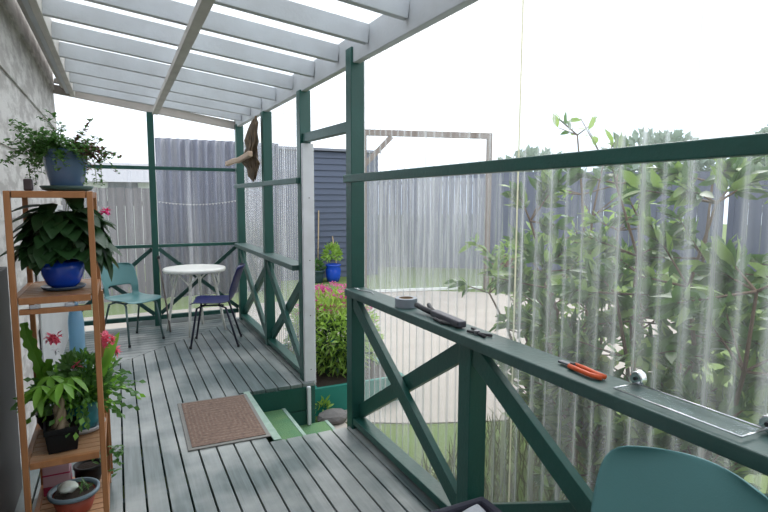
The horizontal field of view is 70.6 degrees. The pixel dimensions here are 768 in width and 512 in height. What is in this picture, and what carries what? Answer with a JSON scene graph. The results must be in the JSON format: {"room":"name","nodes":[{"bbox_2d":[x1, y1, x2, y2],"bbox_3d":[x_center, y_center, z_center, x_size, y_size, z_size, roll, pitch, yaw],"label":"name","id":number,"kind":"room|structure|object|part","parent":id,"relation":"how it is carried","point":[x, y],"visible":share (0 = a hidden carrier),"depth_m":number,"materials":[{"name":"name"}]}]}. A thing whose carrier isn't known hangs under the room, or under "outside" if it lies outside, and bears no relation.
{"room":"covered porch","nodes":[
{"label":"covered porch","id":0,"kind":"room"},
{"bbox_2d":[0,0,68,468],"bbox_3d":[-1.817,-0.211,2.419,0.078,3.500,7.760,-3,7,-26],"label":"wall","id":1,"kind":"structure","parent":0,"point":[26,76],"depth_m":3.57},
{"bbox_2d":[0,267,21,511],"bbox_3d":[-1.662,0.676,2.288,0.034,1.155,1.020,-3,7,-26],"label":"door","id":2,"kind":"structure","parent":1,"relation":"in","point":[10,461],"depth_m":2.56,"materials":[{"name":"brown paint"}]},
{"bbox_3d":[-2.978,0.266,4.916,0.012,1.420,2.250,-3,7,-26],"label":"wall panel","id":3,"kind":"part","parent":1,"relation":"part of","materials":[{"name":"white paint"}]},
{"bbox_2d":[53,78,238,326],"bbox_3d":[-2.613,-0.450,6.342,2.046,2.946,0.190,-3,7,-26],"label":"railing","id":4,"kind":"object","parent":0,"point":[155,248],"depth_m":6.30,"materials":[{"name":"green paint"}]},
{"bbox_3d":[-3.091,-0.990,6.020,0.880,0.040,0.050,-3,7,-26],"label":"rail","id":5,"kind":"part","parent":4,"relation":"part of","materials":[{"name":"green paint"}]},
{"bbox_3d":[-3.096,0.743,6.203,0.880,0.050,0.050,-3,7,-26],"label":"rail","id":6,"kind":"part","parent":4,"relation":"part of","materials":[{"name":"green paint"}]},
{"bbox_3d":[-3.094,-0.096,6.114,0.880,0.037,0.050,-3,7,-26],"label":"handrail","id":7,"kind":"part","parent":4,"relation":"part of","materials":[{"name":"green paint"}]},
{"bbox_3d":[-2.669,-0.307,6.307,0.070,2.668,0.070,-3,7,-26],"label":"post","id":8,"kind":"part","parent":4,"relation":"part of","materials":[{"name":"green paint"}]},
{"bbox_3d":[-2.453,0.822,6.639,1.250,0.155,0.045,-3,7,-26],"label":"board","id":9,"kind":"part","parent":4,"relation":"part of","materials":[{"name":"green paint"}]},
{"bbox_3d":[-2.229,-1.032,6.441,0.900,0.040,0.050,-3,7,-26],"label":"rail","id":10,"kind":"part","parent":4,"relation":"part of","materials":[{"name":"green paint"}]},
{"bbox_2d":[158,200,235,205],"bbox_3d":[-2.297,-0.647,6.595,1.000,0.067,0.010,-3,7,-26],"label":"string lights","id":11,"kind":"object","parent":4,"relation":"hanging from","point":[235,200],"visible":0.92,"depth_m":6.64,"materials":[{"name":"white plastic"}]},
{"bbox_3d":[-2.232,-0.138,6.536,0.900,0.037,0.050,-3,7,-26],"label":"handrail","id":12,"kind":"part","parent":4,"relation":"part of","materials":[{"name":"green paint"}]},
{"bbox_3d":[-2.235,0.701,6.624,0.900,0.050,0.050,-3,7,-26],"label":"rail","id":13,"kind":"part","parent":4,"relation":"part of","materials":[{"name":"green paint"}]},
{"bbox_2d":[15,317,439,511],"bbox_3d":[-0.940,1.393,3.047,1.965,0.431,7.800,-3,7,-26],"label":"floor","id":14,"kind":"structure","parent":0,"point":[341,469],"depth_m":3.26,"materials":[{"name":"paint"}]},
{"bbox_2d":[2,191,112,511],"bbox_3d":[-1.473,0.470,2.515,0.325,1.527,0.507,-3,7,-26],"label":"plant stand","id":15,"kind":"object","parent":14,"relation":"on","point":[94,444],"visible":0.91,"depth_m":2.32,"materials":[{"name":"brown wood"}]},
{"bbox_3d":[-1.609,0.164,2.420,0.022,0.028,0.453,-3,7,-26],"label":"rail","id":16,"kind":"part","parent":15,"relation":"part of","materials":[{"name":"brown wood"}]},
{"bbox_2d":[23,179,33,190],"bbox_3d":[-1.525,-0.305,2.326,0.034,0.051,0.035,-3,7,-26],"label":"jar","id":17,"kind":"object","parent":15,"relation":"on","point":[27,183],"visible":1,"depth_m":2.31,"materials":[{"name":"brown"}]},
{"bbox_3d":[-1.611,0.864,2.494,0.022,0.028,0.453,-3,7,-26],"label":"rail","id":18,"kind":"part","parent":15,"relation":"part of","materials":[{"name":"brown wood"}]},
{"bbox_2d":[20,322,54,429],"bbox_3d":[-1.633,0.565,2.574,0.129,0.547,0.150,-3,7,-26],"label":"potted plant","id":19,"kind":"object","parent":15,"relation":"on","point":[40,367],"visible":0.56,"depth_m":2.53,"materials":[{"name":"green plant"}]},
{"bbox_3d":[-1.631,0.796,2.630,0.096,0.075,0.096,-3,7,-26],"label":"pot","id":20,"kind":"part","parent":19,"relation":"part of","materials":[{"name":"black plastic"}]},
{"bbox_3d":[-1.612,1.185,2.528,0.022,0.028,0.453,-3,7,-26],"label":"rail","id":21,"kind":"part","parent":15,"relation":"part of","materials":[{"name":"brown wood"}]},
{"bbox_3d":[-1.371,-0.252,2.222,0.260,0.028,0.022,-3,7,-26],"label":"rail","id":22,"kind":"part","parent":15,"relation":"part of","materials":[{"name":"brown wood"}]},
{"bbox_2d":[17,375,89,454],"bbox_3d":[-1.447,0.698,2.393,0.271,0.322,0.284,-3,7,-26],"label":"potted plant","id":23,"kind":"object","parent":15,"relation":"on","point":[54,435],"visible":0.94,"depth_m":2.38,"materials":[{"name":"green plant"}]},
{"bbox_3d":[-1.438,0.801,2.424,0.139,0.110,0.139,-4,7,-32],"label":"pot","id":24,"kind":"part","parent":23,"relation":"part of","materials":[{"name":"black plastic"}]},
{"bbox_3d":[-1.373,0.180,2.268,0.260,0.028,0.022,-3,7,-26],"label":"rail","id":25,"kind":"part","parent":15,"relation":"part of","materials":[{"name":"brown wood"}]},
{"bbox_3d":[-1.372,0.225,2.272,0.260,0.022,0.022,-3,7,-26],"label":"rail","id":26,"kind":"part","parent":15,"relation":"part of","materials":[{"name":"brown wood"}]},
{"bbox_2d":[42,463,71,496],"bbox_3d":[-1.612,1.074,2.679,0.114,0.159,0.122,-3,7,-26],"label":"cardboard box","id":27,"kind":"object","parent":15,"relation":"on","point":[52,476],"visible":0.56,"depth_m":2.62,"materials":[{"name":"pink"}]},
{"bbox_2d":[0,198,121,290],"bbox_3d":[-1.423,-0.060,2.420,0.433,0.416,0.476,2,6,20],"label":"potted plant","id":28,"kind":"object","parent":15,"relation":"on","point":[51,243],"visible":0.94,"depth_m":2.33,"materials":[{"name":"green plant"}]},
{"bbox_3d":[-1.427,-0.117,2.422,0.238,0.292,0.241,-3,7,-26],"label":"stem","id":29,"kind":"part","parent":28,"relation":"part of","materials":[{"name":"green plant"}]},
{"bbox_3d":[-1.440,0.080,2.435,0.174,0.116,0.174,-3,7,-26],"label":"pot","id":30,"kind":"part","parent":28,"relation":"part of","materials":[{"name":"blue ceramic"}]},
{"bbox_3d":[-1.263,-0.202,2.458,0.058,0.043,0.046,-3,7,-26],"label":"flower","id":31,"kind":"part","parent":28,"relation":"part of","materials":[{"name":"pink plant"}]},
{"bbox_2d":[0,108,123,190],"bbox_3d":[-1.439,-0.466,2.447,0.481,0.346,0.440,2,6,18],"label":"potted plant","id":32,"kind":"object","parent":15,"relation":"on","point":[65,164],"visible":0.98,"depth_m":2.38,"materials":[{"name":"green plant"}]},
{"bbox_3d":[-1.437,-0.392,2.453,0.188,0.174,0.188,-3,7,-26],"label":"pot","id":33,"kind":"part","parent":32,"relation":"part of","materials":[{"name":"blue ceramic"}]},
{"bbox_3d":[-1.375,0.880,2.342,0.260,0.028,0.022,-3,7,-26],"label":"rail","id":34,"kind":"part","parent":15,"relation":"part of","materials":[{"name":"brown wood"}]},
{"bbox_2d":[47,477,99,511],"bbox_3d":[-1.427,1.108,2.501,0.214,0.129,0.214,-3,7,-26],"label":"planter","id":35,"kind":"object","parent":15,"relation":"on","point":[81,499],"visible":0.91,"depth_m":2.46,"materials":[{"name":"ceramic"}]},
{"bbox_2d":[57,481,77,493],"bbox_3d":[-1.444,1.056,2.476,0.086,0.051,0.074,-3,7,-26],"label":"stone","id":36,"kind":"object","parent":35,"relation":"on","point":[65,487],"visible":1,"depth_m":2.46,"materials":[{"name":"white stone"}]},
{"bbox_2d":[68,301,85,374],"bbox_3d":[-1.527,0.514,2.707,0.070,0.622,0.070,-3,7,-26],"label":"plastic bottle","id":37,"kind":"object","parent":15,"relation":"on","point":[76,331],"visible":0.21,"depth_m":2.67,"materials":[{"name":"blue plastic"}]},
{"bbox_2d":[10,330,145,439],"bbox_3d":[-1.452,0.587,2.606,0.555,0.498,0.552,-1,6,-13],"label":"potted plant","id":38,"kind":"object","parent":15,"relation":"on","point":[85,408],"visible":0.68,"depth_m":2.55,"materials":[{"name":"green plant"}]},
{"bbox_3d":[-1.522,0.381,2.493,0.082,0.065,0.085,-3,7,-26],"label":"flower","id":39,"kind":"part","parent":38,"relation":"part of","materials":[{"name":"pink plant"}]},
{"bbox_2d":[64,401,98,429],"bbox_3d":[-1.452,0.755,2.613,0.184,0.138,0.184,-3,7,-26],"label":"flower pot","id":40,"kind":"object","parent":38,"relation":"on","point":[93,415],"depth_m":2.57,"materials":[{"name":"teal ceramic"}]},
{"bbox_3d":[-1.321,0.398,2.587,0.080,0.083,0.082,0,6,-3],"label":"flower","id":41,"kind":"part","parent":38,"relation":"part of","materials":[{"name":"pink plant"}]},
{"bbox_3d":[-1.292,0.453,2.604,0.060,0.079,0.081,3,7,22],"label":"flower","id":42,"kind":"part","parent":38,"relation":"part of","materials":[{"name":"pink plant"}]},
{"bbox_2d":[73,445,124,480],"bbox_3d":[-1.435,1.053,2.732,0.251,0.190,0.136,1,6,5],"label":"flower pot","id":43,"kind":"object","parent":15,"relation":"on","point":[92,467],"visible":0.78,"depth_m":2.72,"materials":[{"name":"black plastic"}]},
{"bbox_3d":[-1.493,1.097,2.742,0.136,0.100,0.136,-3,7,-26],"label":"pot","id":44,"kind":"part","parent":43,"relation":"part of","materials":[{"name":"black plastic"}]},
{"bbox_3d":[-1.353,0.851,2.620,0.022,0.028,0.453,-3,7,-26],"label":"rail","id":45,"kind":"part","parent":15,"relation":"part of","materials":[{"name":"brown wood"}]},
{"bbox_3d":[-1.354,1.172,2.654,0.022,0.028,0.453,-3,7,-26],"label":"rail","id":46,"kind":"part","parent":15,"relation":"part of","materials":[{"name":"brown wood"}]},
{"bbox_2d":[100,263,164,347],"bbox_3d":[-2.687,0.492,5.728,0.551,0.800,0.449,4,7,30],"label":"chair","id":47,"kind":"object","parent":14,"relation":"on","point":[126,273],"visible":0.84,"depth_m":5.79,"materials":[{"name":"teal plastic"}]},
{"bbox_3d":[-2.874,0.682,5.646,0.207,0.428,0.023,1,6,12],"label":"leg","id":48,"kind":"part","parent":47,"relation":"part of","materials":[{"name":"grey metal"}]},
{"bbox_3d":[-2.603,0.699,5.495,0.022,0.427,0.148,-5,8,-38],"label":"leg","id":49,"kind":"part","parent":47,"relation":"part of","materials":[{"name":"grey metal"}]},
{"bbox_3d":[-2.690,0.650,5.959,0.023,0.428,0.207,-5,8,-42],"label":"leg","id":50,"kind":"part","parent":47,"relation":"part of","materials":[{"name":"grey metal"}]},
{"bbox_3d":[-2.424,0.667,5.798,0.148,0.427,0.022,1,6,9],"label":"leg","id":51,"kind":"part","parent":47,"relation":"part of","materials":[{"name":"grey metal"}]},
{"bbox_2d":[157,255,171,331],"bbox_3d":[-2.513,0.426,6.194,0.040,0.843,0.376,-4,8,-37],"label":"stick","id":52,"kind":"object","parent":14,"relation":"on","point":[158,256],"visible":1,"depth_m":6.20,"materials":[{"name":"grey"}]},
{"bbox_2d":[162,264,226,337],"bbox_3d":[-2.134,0.489,6.147,0.674,0.726,0.674,-3,7,-26],"label":"round table","id":53,"kind":"object","parent":14,"relation":"on","point":[190,269],"visible":0.98,"depth_m":6.09,"materials":[{"name":"white plastic"}]},
{"bbox_3d":[-2.376,0.498,6.120,0.180,0.713,0.033,-1,6,-7],"label":"leg","id":54,"kind":"part","parent":53,"relation":"part of","materials":[{"name":"white plastic"}]},
{"bbox_3d":[-2.107,0.521,5.907,0.034,0.713,0.178,-1,6,-7],"label":"leg","id":55,"kind":"part","parent":53,"relation":"part of","materials":[{"name":"white plastic"}]},
{"bbox_3d":[-2.162,0.470,6.389,0.034,0.713,0.178,-1,6,-7],"label":"leg","id":56,"kind":"part","parent":53,"relation":"part of","materials":[{"name":"white plastic"}]},
{"bbox_3d":[-1.892,0.494,6.175,0.180,0.713,0.033,-1,6,-7],"label":"leg","id":57,"kind":"part","parent":53,"relation":"part of","materials":[{"name":"white plastic"}]},
{"bbox_2d":[189,263,244,348],"bbox_3d":[-1.714,0.496,5.628,0.551,0.820,0.449,-1,6,-11],"label":"chair","id":58,"kind":"object","parent":14,"relation":"on","point":[213,300],"visible":1,"depth_m":5.52,"materials":[{"name":"blue plastic"}]},
{"bbox_3d":[-1.877,0.707,5.437,0.148,0.427,0.022,-4,7,-33],"label":"leg","id":59,"kind":"part","parent":58,"relation":"part of","materials":[{"name":"grey metal"}]},
{"bbox_3d":[-1.945,0.670,5.782,0.148,0.427,0.022,1,6,11],"label":"leg","id":60,"kind":"part","parent":58,"relation":"part of","materials":[{"name":"grey metal"}]},
{"bbox_3d":[-1.763,0.482,5.617,0.230,0.019,0.320,-1,6,-11],"label":"under frame","id":61,"kind":"part","parent":58,"relation":"part of","materials":[{"name":"grey metal"}]},
{"bbox_3d":[-1.572,0.703,5.491,0.207,0.428,0.023,1,6,7],"label":"leg","id":62,"kind":"part","parent":58,"relation":"part of","materials":[{"name":"grey metal"}]},
{"bbox_3d":[-1.642,0.665,5.847,0.207,0.428,0.023,-3,7,-29],"label":"leg","id":63,"kind":"part","parent":58,"relation":"part of","materials":[{"name":"grey metal"}]},
{"bbox_2d":[177,394,270,451],"bbox_3d":[-1.111,1.107,3.693,0.513,0.012,0.830,-3,7,-26],"label":"door mat","id":64,"kind":"object","parent":14,"relation":"on","point":[214,422],"visible":1,"depth_m":3.62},
{"bbox_2d":[590,446,767,511],"bbox_3d":[0.521,0.935,1.134,0.551,0.904,0.449,-5,8,-39],"label":"chair","id":65,"kind":"object","parent":14,"relation":"on","point":[629,478],"visible":1,"depth_m":1.29,"materials":[{"name":"teal plastic"}]},
{"bbox_3d":[0.262,1.105,1.671,0.280,0.453,0.260,-3,7,-26],"label":"stool","id":66,"kind":"object","parent":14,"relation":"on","visible":0},
{"bbox_2d":[430,497,501,511],"bbox_3d":[0.264,0.848,1.650,0.277,0.064,0.250,-3,7,-26],"label":"folded cloth","id":67,"kind":"object","parent":66,"relation":"on","point":[480,504],"visible":1,"depth_m":1.75,"materials":[{"name":"black fabric"}]},
{"bbox_2d":[17,0,478,126],"bbox_3d":[-0.948,-1.400,2.967,1.975,0.565,7.600,-3,7,-26],"label":"ceiling","id":68,"kind":"structure","parent":0,"point":[236,60],"depth_m":3.59,"materials":[{"name":"white paint"}]},
{"bbox_3d":[-1.727,-1.472,2.457,0.044,0.200,7.390,-3,7,-26],"label":"ledger trim","id":69,"kind":"part","parent":68,"relation":"part of","materials":[{"name":"white paint"}]},
{"bbox_2d":[234,0,767,511],"bbox_3d":[-0.155,0.180,3.428,0.178,2.920,7.420,-3,7,-26],"label":"railing","id":70,"kind":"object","parent":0,"point":[473,354],"depth_m":2.56,"materials":[{"name":"green paint"}]},
{"bbox_3d":[-1.755,-0.149,6.686,0.090,2.880,0.090,-3,7,-26],"label":"post","id":71,"kind":"part","parent":70,"relation":"part of","materials":[{"name":"green paint"}]},
{"bbox_2d":[242,116,259,181],"bbox_3d":[-1.364,-1.082,5.563,0.111,0.649,0.586,-3,7,-26],"label":"ornament","id":72,"kind":"object","parent":70,"relation":"hanging from","point":[251,140],"visible":0.94,"depth_m":5.42,"materials":[{"name":"brown wood"}]},
{"bbox_2d":[225,151,252,165],"bbox_3d":[-1.582,-1.048,5.874,0.055,0.084,1.242,-3,7,-26],"label":"plank","id":73,"kind":"object","parent":72,"relation":"attached to","point":[248,154],"visible":1,"depth_m":5.68,"materials":[{"name":"brown wood"}]},
{"bbox_3d":[-1.463,0.798,6.190,0.085,0.042,1.235,-3,7,-26],"label":"rail","id":74,"kind":"part","parent":70,"relation":"part of","materials":[{"name":"green paint"}]},
{"bbox_3d":[-1.222,-0.020,5.552,0.144,0.045,2.426,-3,7,-26],"label":"handrail","id":75,"kind":"part","parent":70,"relation":"part of","materials":[{"name":"green paint"}]},
{"bbox_3d":[-1.241,-0.723,5.453,0.040,0.047,2.535,-3,7,-26],"label":"rail","id":76,"kind":"part","parent":70,"relation":"part of","materials":[{"name":"green paint"}]},
{"bbox_3d":[-1.171,-0.007,5.505,0.090,2.850,0.090,-3,7,-26],"label":"post","id":77,"kind":"part","parent":70,"relation":"part of","materials":[{"name":"green paint"}]},
{"bbox_3d":[-0.907,0.919,5.065,0.085,0.042,1.105,-3,7,-26],"label":"rail","id":78,"kind":"part","parent":70,"relation":"part of","materials":[{"name":"green paint"}]},
{"bbox_3d":[-0.644,0.109,4.439,0.090,2.845,0.090,-3,7,-26],"label":"post","id":79,"kind":"part","parent":70,"relation":"part of","materials":[{"name":"green paint"}]},
{"bbox_3d":[-0.185,0.172,3.507,0.090,2.920,0.090,-3,7,-26],"label":"post","id":80,"kind":"part","parent":70,"relation":"part of","materials":[{"name":"green paint"}]},
{"bbox_3d":[0.101,1.138,3.024,0.085,0.042,1.210,-3,7,-26],"label":"rail","id":81,"kind":"part","parent":70,"relation":"part of","materials":[{"name":"green paint"}]},
{"bbox_2d":[395,296,416,308],"bbox_3d":[0.117,0.243,2.851,0.118,0.048,0.118,-3,7,-26],"label":"tape roll","id":82,"kind":"object","parent":70,"relation":"on","point":[403,302],"visible":0.94,"depth_m":2.80,"materials":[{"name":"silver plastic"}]},
{"bbox_2d":[414,302,465,327],"bbox_3d":[0.255,0.274,2.548,0.072,0.049,0.411,-2,6,-21],"label":"pruning shears","id":83,"kind":"object","parent":70,"relation":"on","point":[439,316],"visible":1,"depth_m":2.48,"materials":[{"name":"grey metal"}]},
{"bbox_3d":[0.203,0.260,2.660,0.033,0.040,0.163,-3,7,-26],"label":"handle","id":84,"kind":"part","parent":83,"relation":"part of","materials":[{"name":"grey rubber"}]},
{"bbox_3d":[0.233,0.258,2.648,0.023,0.039,0.117,-1,6,-11],"label":"handle","id":85,"kind":"part","parent":83,"relation":"part of","materials":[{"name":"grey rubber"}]},
{"bbox_3d":[0.386,1.057,2.427,0.090,1.390,0.090,-3,7,-26],"label":"post","id":86,"kind":"part","parent":70,"relation":"part of","materials":[{"name":"green paint"}]},
{"bbox_2d":[467,327,492,337],"bbox_3d":[0.392,0.319,2.278,0.056,0.018,0.144,-3,7,-26],"label":"pliers","id":87,"kind":"object","parent":70,"relation":"on","point":[475,332],"visible":1,"depth_m":2.26,"materials":[{"name":"black metal"}]},
{"bbox_3d":[0.392,0.319,2.279,0.022,0.017,0.146,-1,6,-12],"label":"handle","id":88,"kind":"part","parent":87,"relation":"part of","materials":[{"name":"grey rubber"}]},
{"bbox_3d":[0.398,0.323,2.264,0.120,0.012,0.015,6,8,41],"label":"handle","id":89,"kind":"part","parent":87,"relation":"part of","materials":[{"name":"grey rubber"}]},
{"bbox_3d":[0.578,-0.310,1.773,0.040,0.047,3.715,-3,7,-26],"label":"rail","id":90,"kind":"part","parent":70,"relation":"part of","materials":[{"name":"green paint"}]},
{"bbox_3d":[0.608,0.397,1.849,0.144,0.045,3.608,-3,7,-26],"label":"handrail","id":91,"kind":"part","parent":70,"relation":"part of","materials":[{"name":"green paint"}]},
{"bbox_2d":[558,360,606,379],"bbox_3d":[0.647,0.371,1.783,0.049,0.020,0.199,-2,6,-21],"label":"secateurs","id":92,"kind":"object","parent":70,"relation":"on","point":[577,367],"visible":1,"depth_m":1.75,"materials":[{"name":"orange plastic"}]},
{"bbox_3d":[0.622,0.365,1.843,0.020,0.010,0.070,-3,7,-24],"label":"blade","id":93,"kind":"part","parent":92,"relation":"part of","materials":[{"name":"grey metal"}]},
{"bbox_3d":[0.645,0.374,1.750,0.027,0.017,0.138,-3,7,-26],"label":"handle","id":94,"kind":"part","parent":92,"relation":"part of","materials":[{"name":"orange plastic"}]},
{"bbox_3d":[0.669,0.373,1.763,0.021,0.017,0.137,-2,6,-20],"label":"handle","id":95,"kind":"part","parent":92,"relation":"part of","materials":[{"name":"orange plastic"}]},
{"bbox_2d":[613,369,767,437],"bbox_3d":[0.809,0.390,1.458,0.120,0.049,0.422,-3,7,-26],"label":"glass shelf","id":96,"kind":"object","parent":70,"relation":"on","point":[638,377],"visible":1,"depth_m":1.45,"materials":[{"name":"grey"}]},
{"label":"outside","id":97,"kind":"structure","parent":0,"visible":0},
{"bbox_2d":[84,291,676,428],"bbox_3d":[-0.244,1.202,7.684,10.600,0.032,7.700,-3,7,-26],"label":"concrete path","id":98,"kind":"structure","parent":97,"point":[477,309],"depth_m":7.70,"materials":[{"name":"beige concrete"}]},
{"bbox_2d":[264,408,335,439],"bbox_3d":[-0.558,1.425,3.984,0.643,0.324,0.922,-3,7,-26],"label":"steps","id":99,"kind":"structure","parent":98,"relation":"on","point":[281,420],"depth_m":4.16,"materials":[{"name":"green paint"}]},
{"bbox_2d":[317,408,346,424],"bbox_3d":[-0.465,1.440,4.879,0.296,0.118,0.245,-3,7,-26],"label":"rock","id":100,"kind":"object","parent":98,"relation":"on","point":[333,415],"visible":0.88,"depth_m":4.81,"materials":[{"name":"grey stone"}]},
{"bbox_2d":[283,340,404,415],"bbox_3d":[-0.573,1.252,5.924,0.940,0.260,1.640,-3,7,-26],"label":"planter box","id":101,"kind":"object","parent":98,"relation":"on","point":[325,386],"visible":0.2,"depth_m":5.24,"materials":[{"name":"teal paint"}]},
{"bbox_2d":[282,281,385,377],"bbox_3d":[-0.546,0.782,5.848,1.087,0.982,1.530,-2,6,-19],"label":"flowering shrub","id":102,"kind":"object","parent":101,"relation":"in","point":[337,352],"visible":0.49,"depth_m":5.50,"materials":[{"name":"green plant"}]},
{"bbox_2d":[294,281,379,320],"bbox_3d":[-0.579,0.474,6.040,0.910,0.410,1.120,-3,7,-26],"label":"flower","id":103,"kind":"object","parent":102,"relation":"on","point":[328,305],"depth_m":5.72,"materials":[{"name":"pink plant"}]},
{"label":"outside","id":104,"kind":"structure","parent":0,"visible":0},
{"bbox_2d":[78,214,767,511],"bbox_3d":[-3.856,-0.586,24.925,75.000,0.100,72.000,-3,7,-26],"label":"lawn","id":105,"kind":"structure","parent":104,"point":[404,436],"depth_m":9.67,"materials":[{"name":"green plant"}]},
{"bbox_2d":[61,187,153,303],"bbox_3d":[-6.338,-0.165,9.942,3.960,2.199,0.184,-3,7,-26],"label":"fence","id":106,"kind":"object","parent":105,"relation":"on","point":[115,198],"visible":0.18,"depth_m":10.50,"materials":[{"name":"grey wood"}]},
{"bbox_2d":[61,162,158,263],"bbox_3d":[-10.786,-1.538,18.038,6.400,3.200,6.800,-3,7,-26],"label":"neighbouring house","id":107,"kind":"structure","parent":105,"relation":"on","point":[128,178],"depth_m":16.35,"materials":[{"name":"white"}]},
{"bbox_2d":[155,137,280,297],"bbox_3d":[-3.365,-0.774,11.218,2.431,3.160,0.241,-3,7,-26],"label":"metal fence","id":108,"kind":"object","parent":105,"relation":"on","point":[179,223],"visible":0.71,"depth_m":10.99,"materials":[{"name":"grey metal"}]},
{"bbox_2d":[317,211,318,268],"bbox_3d":[-1.624,-0.265,13.394,0.032,1.705,0.350,0,6,0],"label":"cane","id":109,"kind":"object","parent":105,"relation":"on","point":[318,211],"visible":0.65,"depth_m":13.39,"materials":[{"name":"beige"}]},
{"bbox_2d":[315,258,325,282],"bbox_3d":[-1.631,0.327,12.962,0.502,0.614,0.494,2,6,20],"label":"potted plant","id":110,"kind":"object","parent":105,"relation":"on","point":[319,273],"visible":0.5,"depth_m":12.85,"materials":[{"name":"green plant"}]},
{"bbox_3d":[-1.637,0.484,12.970,0.440,0.300,0.440,-3,7,-26],"label":"pot","id":111,"kind":"part","parent":110,"relation":"part of","materials":[{"name":"green"}]},
{"bbox_2d":[315,395,333,413],"bbox_3d":[-0.571,1.382,4.959,0.310,0.210,0.261,-3,7,-26],"label":"weed","id":112,"kind":"object","parent":105,"relation":"on","point":[328,402],"visible":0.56,"depth_m":4.99,"materials":[{"name":"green plant"}]},
{"bbox_2d":[279,146,380,280],"bbox_3d":[-1.955,-1.195,14.526,3.050,3.310,2.322,-3,7,-26],"label":"garden shed","id":113,"kind":"object","parent":105,"relation":"on","point":[329,163],"visible":0.52,"depth_m":13.57,"materials":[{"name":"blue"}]},
{"bbox_2d":[320,242,343,281],"bbox_3d":[-1.263,0.122,13.137,0.555,0.986,0.556,1,6,6],"label":"potted plant","id":114,"kind":"object","parent":105,"relation":"on","point":[333,270],"visible":1,"depth_m":13.02,"materials":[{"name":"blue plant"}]},
{"bbox_3d":[-1.232,0.404,13.161,0.380,0.420,0.380,-3,7,-26],"label":"pot","id":115,"kind":"part","parent":114,"relation":"part of","materials":[{"name":"blue ceramic"}]},
{"bbox_2d":[364,129,492,291],"bbox_3d":[0.929,-0.927,11.593,2.858,3.410,0.100,-1,6,-12],"label":"wooden frame","id":116,"kind":"object","parent":105,"relation":"on","point":[367,132],"visible":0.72,"depth_m":11.49,"materials":[{"name":"grey wood"}]},
{"bbox_3d":[-0.417,-0.845,11.300,0.100,3.300,0.100,-1,6,-12],"label":"post","id":117,"kind":"part","parent":116,"relation":"part of","materials":[{"name":"grey wood"}]},
{"bbox_3d":[2.275,-0.899,11.896,0.100,3.300,0.100,-1,6,-12],"label":"post","id":118,"kind":"part","parent":116,"relation":"part of","materials":[{"name":"grey wood"}]},
{"bbox_2d":[492,256,514,267],"bbox_3d":[3.313,0.233,14.671,0.800,0.470,0.220,-3,7,-26],"label":"brick stack","id":119,"kind":"object","parent":105,"relation":"on","point":[508,263],"visible":0.17,"depth_m":14.58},
{"bbox_2d":[493,239,520,263],"bbox_3d":[3.258,-0.072,14.057,0.924,0.849,0.817,-5,8,-41],"label":"plant","id":120,"kind":"object","parent":105,"relation":"on","point":[510,246],"visible":0.48,"depth_m":13.95,"materials":[{"name":"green plant"}]},
{"bbox_2d":[478,144,586,222],"bbox_3d":[5.768,-2.241,21.085,4.595,4.069,4.428,-3,7,-26],"label":"tree","id":121,"kind":"object","parent":105,"relation":"on","point":[528,151],"visible":0.05,"depth_m":20.22,"materials":[{"name":"green plant"}]},
{"bbox_2d":[378,171,724,273],"bbox_3d":[4.033,-0.988,15.352,10.183,2.760,0.184,1,6,9],"label":"fence","id":122,"kind":"object","parent":105,"relation":"on","point":[465,219],"visible":0.3,"depth_m":15.52,"materials":[{"name":"grey wood"}]},
{"bbox_2d":[444,199,685,467],"bbox_3d":[1.220,0.597,3.861,1.382,2.023,1.277,-3,7,-26],"label":"leafy shrub","id":123,"kind":"object","parent":105,"relation":"on","point":[543,346],"visible":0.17,"depth_m":3.86,"materials":[{"name":"green plant"}]},
{"bbox_2d":[415,405,767,501],"bbox_3d":[1.556,1.565,2.832,2.441,0.311,4.486,-3,7,-26],"label":"grass","id":124,"kind":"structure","parent":105,"relation":"on","point":[504,482],"depth_m":3.87,"materials":[{"name":"green plant"}]},
{"bbox_2d":[552,111,631,435],"bbox_3d":[1.551,0.222,4.202,0.746,2.690,0.723,-3,7,-26],"label":"sapling","id":125,"kind":"object","parent":105,"relation":"on","point":[556,120],"visible":0.27,"depth_m":4.13,"materials":[{"name":"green plant"}]},
{"bbox_2d":[483,132,767,500],"bbox_3d":[1.339,0.558,2.469,1.555,2.394,2.279,-2,6,-19],"label":"leafy shrub","id":126,"kind":"object","parent":105,"relation":"on","point":[730,279],"visible":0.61,"depth_m":2.49,"materials":[{"name":"green plant"}]},
{"bbox_2d":[591,126,715,212],"bbox_3d":[10.382,-2.565,20.936,5.017,4.771,5.090,-3,7,-26],"label":"tree","id":127,"kind":"object","parent":105,"relation":"on","point":[666,137],"visible":0.12,"depth_m":19.70,"materials":[{"name":"green plant"}]},
{"bbox_2d":[726,180,767,271],"bbox_3d":[11.787,-0.303,9.096,0.184,2.760,11.900,-3,7,-26],"label":"fence","id":128,"kind":"object","parent":105,"relation":"on","point":[739,212],"visible":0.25,"depth_m":13.85,"materials":[{"name":"grey metal"}]},
{"bbox_2d":[728,124,767,209],"bbox_3d":[14.830,-2.537,18.452,5.403,5.263,5.469,-3,7,-26],"label":"tree","id":129,"kind":"object","parent":105,"relation":"on","point":[765,129],"visible":0.06,"depth_m":18.79,"materials":[{"name":"green plant"}]}
]}

